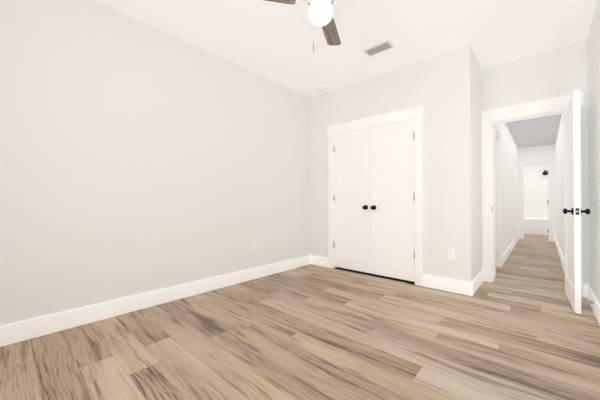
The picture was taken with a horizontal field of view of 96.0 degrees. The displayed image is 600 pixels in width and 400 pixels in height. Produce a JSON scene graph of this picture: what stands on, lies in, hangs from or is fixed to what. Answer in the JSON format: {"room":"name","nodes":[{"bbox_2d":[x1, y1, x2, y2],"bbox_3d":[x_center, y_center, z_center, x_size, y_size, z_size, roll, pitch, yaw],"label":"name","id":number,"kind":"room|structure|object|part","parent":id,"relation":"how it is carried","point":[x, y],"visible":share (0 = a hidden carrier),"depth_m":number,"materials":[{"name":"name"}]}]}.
{"room":"empty bedroom","nodes":[
{"label":"empty bedroom","id":0,"kind":"room"},
{"bbox_2d":[0,0,310,325],"bbox_3d":[-1.189,-0.328,2.957,0.120,2.700,5.640,0,-1,42],"label":"wall","id":1,"kind":"structure","parent":0,"point":[137,157],"depth_m":2.46,"materials":[{"name":"paint"}]},
{"bbox_2d":[0,255,311,346],"bbox_3d":[-1.383,0.949,2.631,0.015,0.140,4.670,0,-1,42],"label":"baseboard","id":2,"kind":"structure","parent":1,"relation":"attached to","point":[16,332],"depth_m":2.42,"materials":[{"name":"paint"}]},
{"bbox_2d":[252,242,256,251],"bbox_3d":[-0.592,0.611,3.516,0.008,0.115,0.070,0,-1,42],"label":"outlet","id":3,"kind":"object","parent":1,"relation":"attached to","point":[254,246],"visible":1,"depth_m":3.51,"materials":[{"name":"white plastic"}]},
{"bbox_2d":[0,234,599,399],"bbox_3d":[3.353,1.085,4.912,7.600,0.102,14.200,0,-1,42],"label":"floor","id":4,"kind":"structure","parent":0,"point":[518,328],"depth_m":1.88,"materials":[{"name":"brown wood"}]},
{"bbox_2d":[524,217,548,235],"bbox_3d":[7.144,0.819,8.659,1.618,0.490,0.758,0,-1,42],"label":"bathtub","id":5,"kind":"object","parent":4,"relation":"on","point":[536,226],"depth_m":8.17,"materials":[{"name":"ceramic"}]},
{"bbox_2d":[95,0,597,96],"bbox_3d":[0.026,-1.736,1.873,3.390,0.100,5.640,0,-1,42],"label":"ceiling","id":6,"kind":"structure","parent":0,"point":[273,41],"depth_m":2.68,"materials":[{"name":"paint"}]},
{"bbox_2d":[264,0,340,52],"bbox_3d":[0.228,-1.329,1.812,0.890,0.715,0.967,0,-1,42],"label":"ceiling fan","id":7,"kind":"object","parent":6,"relation":"hanging from","point":[320,12],"visible":1,"depth_m":1.84,"materials":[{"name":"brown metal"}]},
{"label":"blade","id":8,"kind":"part","parent":7,"relation":"part of","materials":[{"name":"brown wood"}]},
{"bbox_3d":[-0.004,-1.373,1.829,0.160,0.007,0.072,0,-9,-12],"label":"arm","id":9,"kind":"part","parent":7,"relation":"part of"},
{"bbox_3d":[0.090,-1.179,1.782,0.011,0.415,0.012,0,-1,42],"label":"chain","id":10,"kind":"part","parent":7,"relation":"part of","materials":[{"name":"silver metal"}]},
{"bbox_3d":[0.142,-1.289,1.859,0.162,0.151,0.162,0,-1,42],"label":"globe","id":11,"kind":"part","parent":7,"relation":"part of","materials":[{"name":"white glass"}]},
{"bbox_3d":[0.249,-1.364,2.199,0.120,0.006,0.370,9,2,17],"label":"blade","id":12,"kind":"part","parent":7,"relation":"part of","materials":[{"name":"brown wood"}]},
{"bbox_2d":[317,86,324,91],"bbox_3d":[0.313,-1.650,4.036,0.133,0.040,0.133,0,-1,42],"label":"smoke detector","id":13,"kind":"object","parent":6,"relation":"attached to","point":[321,89],"visible":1,"depth_m":4.00,"materials":[{"name":"white plastic"}]},
{"bbox_2d":[363,40,394,56],"bbox_3d":[0.867,-1.672,2.986,0.300,0.012,0.165,0,-1,42],"label":"ceiling vent","id":14,"kind":"object","parent":6,"relation":"in","point":[386,45],"visible":1,"depth_m":2.98,"materials":[{"name":"silver metal"}]},
{"bbox_2d":[337,267,414,282],"bbox_3d":[0.997,0.031,3.727,1.178,1.992,0.005,0,-1,42],"label":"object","id":15,"kind":"structure","parent":0,"point":[378,275],"depth_m":3.66,"materials":[{"name":"black"}]},
{"bbox_2d":[311,44,472,281],"bbox_3d":[1.040,-0.323,3.681,2.223,2.700,0.120,0,-1,42],"label":"wall","id":16,"kind":"structure","parent":0,"point":[438,87],"depth_m":3.14,"materials":[{"name":"paint"}]},
{"bbox_2d":[312,255,327,266],"bbox_3d":[0.315,0.961,4.235,0.332,0.140,0.015,0,-1,42],"label":"baseboard","id":17,"kind":"structure","parent":16,"relation":"attached to","point":[316,260],"depth_m":4.22,"materials":[{"name":"paint"}]},
{"bbox_2d":[334,129,369,272],"bbox_3d":[0.725,0.014,3.865,0.582,1.968,0.104,0,-1,42],"label":"closet door","id":18,"kind":"structure","parent":16,"relation":"in","point":[352,198],"depth_m":3.87,"materials":[{"name":"paint"}]},
{"bbox_3d":[0.887,0.102,3.695,0.062,0.062,0.069,0,-1,42],"label":"knob","id":19,"kind":"part","parent":18,"relation":"part of","materials":[{"name":"black metal"}]},
{"bbox_2d":[327,105,422,285],"bbox_3d":[0.984,-0.048,3.713,1.394,2.150,0.144,0,-1,42],"label":"trim","id":20,"kind":"structure","parent":16,"relation":"attached to","point":[415,114],"depth_m":3.39,"materials":[{"name":"paint"}]},
{"bbox_2d":[370,121,414,281],"bbox_3d":[1.162,0.011,3.471,0.582,1.968,0.104,0,-1,42],"label":"closet door","id":21,"kind":"structure","parent":16,"relation":"in","point":[392,245],"depth_m":3.48,"materials":[{"name":"paint"}]},
{"bbox_3d":[0.977,0.102,3.613,0.062,0.062,0.069,0,-1,42],"label":"knob","id":22,"kind":"part","parent":21,"relation":"part of","materials":[{"name":"black metal"}]},
{"bbox_2d":[422,274,471,295],"bbox_3d":[1.638,0.952,3.044,0.488,0.140,0.015,0,-1,42],"label":"baseboard","id":23,"kind":"structure","parent":16,"relation":"attached to","point":[456,286],"depth_m":3.02,"materials":[{"name":"paint"}]},
{"bbox_2d":[448,249,454,259],"bbox_3d":[1.684,0.602,3.009,0.070,0.115,0.008,0,-1,42],"label":"outlet","id":24,"kind":"object","parent":16,"relation":"attached to","point":[451,253],"visible":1,"depth_m":3.00,"materials":[{"name":"white plastic"}]},
{"bbox_2d":[472,50,481,279],"bbox_3d":[2.066,-0.326,3.249,0.120,2.700,0.610,0,-1,42],"label":"wall","id":25,"kind":"structure","parent":0,"point":[477,161],"depth_m":3.18,"materials":[{"name":"paint"}]},
{"bbox_2d":[468,270,483,295],"bbox_3d":[2.064,0.953,3.137,0.015,0.140,0.725,0,-1,42],"label":"baseboard","id":26,"kind":"structure","parent":25,"relation":"attached to","point":[476,283],"depth_m":3.09,"materials":[{"name":"paint"}]},
{"bbox_2d":[495,123,518,254],"bbox_3d":[4.112,-0.180,5.396,0.120,2.440,5.080,0,-1,42],"label":"wall","id":27,"kind":"structure","parent":0,"point":[509,147],"depth_m":5.09,"materials":[{"name":"paint"}]},
{"bbox_2d":[493,124,501,276],"bbox_3d":[2.809,-0.046,3.930,0.144,2.150,0.880,0,-1,42],"label":"door frame","id":28,"kind":"structure","parent":27,"relation":"attached to","point":[497,150],"depth_m":4.15,"materials":[{"name":"paint"}]},
{"bbox_2d":[502,239,514,264],"bbox_3d":[4.055,0.968,5.223,0.015,0.140,2.744,0,-1,42],"label":"baseboard","id":29,"kind":"structure","parent":27,"relation":"attached to","point":[506,254],"depth_m":4.93,"materials":[{"name":"paint"}]},
{"bbox_2d":[514,152,517,244],"bbox_3d":[5.218,-0.027,6.606,0.144,2.150,0.880,0,-1,42],"label":"door frame","id":30,"kind":"structure","parent":27,"relation":"attached to","point":[516,192],"depth_m":6.74,"materials":[{"name":"paint"}]},
{"bbox_2d":[506,114,560,147],"bbox_3d":[4.425,-1.452,5.123,0.964,0.100,5.080,0,-1,42],"label":"ceiling","id":31,"kind":"structure","parent":0,"point":[539,131],"depth_m":5.52,"materials":[{"name":"paint"}]},
{"bbox_2d":[481,40,588,284],"bbox_3d":[1.873,-0.321,3.914,3.150,2.700,0.120,0,-1,42],"label":"wall","id":32,"kind":"structure","parent":0,"point":[556,72],"depth_m":3.03,"materials":[{"name":"paint"}]},
{"bbox_2d":[481,92,583,297],"bbox_3d":[2.687,-0.052,3.176,0.896,2.150,0.164,0,-1,42],"label":"door frame","id":33,"kind":"structure","parent":32,"relation":"attached to","point":[532,110],"depth_m":3.36,"materials":[{"name":"paint"}]},
{"bbox_2d":[563,89,590,313],"bbox_3d":[2.672,0.015,2.657,0.178,1.985,0.675,0,-1,39],"label":"bedroom door","id":34,"kind":"structure","parent":32,"relation":"in","point":[572,227],"depth_m":2.46,"materials":[{"name":"paint"}]},
{"bbox_3d":[2.499,0.103,2.443,0.178,0.062,0.062,0,-1,39],"label":"knob","id":35,"kind":"part","parent":34,"relation":"part of","materials":[{"name":"black metal"}]},
{"bbox_2d":[524,163,547,217],"bbox_3d":[7.691,-0.156,8.767,2.540,2.440,0.120,0,-1,42],"label":"wall","id":36,"kind":"structure","parent":0,"point":[535,193],"depth_m":8.74,"materials":[{"name":"paint"}]},
{"bbox_2d":[518,145,555,241],"bbox_3d":[6.152,-0.168,7.058,2.540,2.440,0.120,0,-1,42],"label":"wall","id":37,"kind":"structure","parent":0,"point":[537,151],"depth_m":6.97,"materials":[{"name":"paint"}]},
{"bbox_2d":[518,156,554,241],"bbox_3d":[6.157,-0.023,7.036,0.722,2.150,0.144,0,-1,42],"label":"door frame","id":38,"kind":"structure","parent":37,"relation":"attached to","point":[549,160],"depth_m":6.93,"materials":[{"name":"paint"}]},
{"bbox_2d":[555,114,564,260],"bbox_3d":[4.739,-0.185,4.831,0.120,2.440,5.080,0,-1,42],"label":"wall","id":39,"kind":"structure","parent":0,"point":[559,173],"depth_m":4.84,"materials":[{"name":"paint"}]},
{"bbox_2d":[555,236,564,273],"bbox_3d":[4.682,0.966,4.860,0.015,0.140,5.060,0,-1,42],"label":"baseboard","id":40,"kind":"structure","parent":39,"relation":"attached to","point":[556,242],"depth_m":4.59,"materials":[{"name":"paint"}]},
{"bbox_2d":[587,0,599,303],"bbox_3d":[1.242,-0.344,0.769,0.120,2.700,5.640,0,-1,42],"label":"wall","id":41,"kind":"structure","parent":0,"point":[593,66],"depth_m":2.47,"materials":[{"name":"paint"}]},
{"bbox_2d":[583,284,599,324],"bbox_3d":[1.186,0.936,0.809,0.030,0.140,5.400,0,-1,42],"label":"baseboard","id":42,"kind":"structure","parent":41,"relation":"attached to","point":[588,293],"depth_m":2.50,"materials":[{"name":"paint"}]}
]}

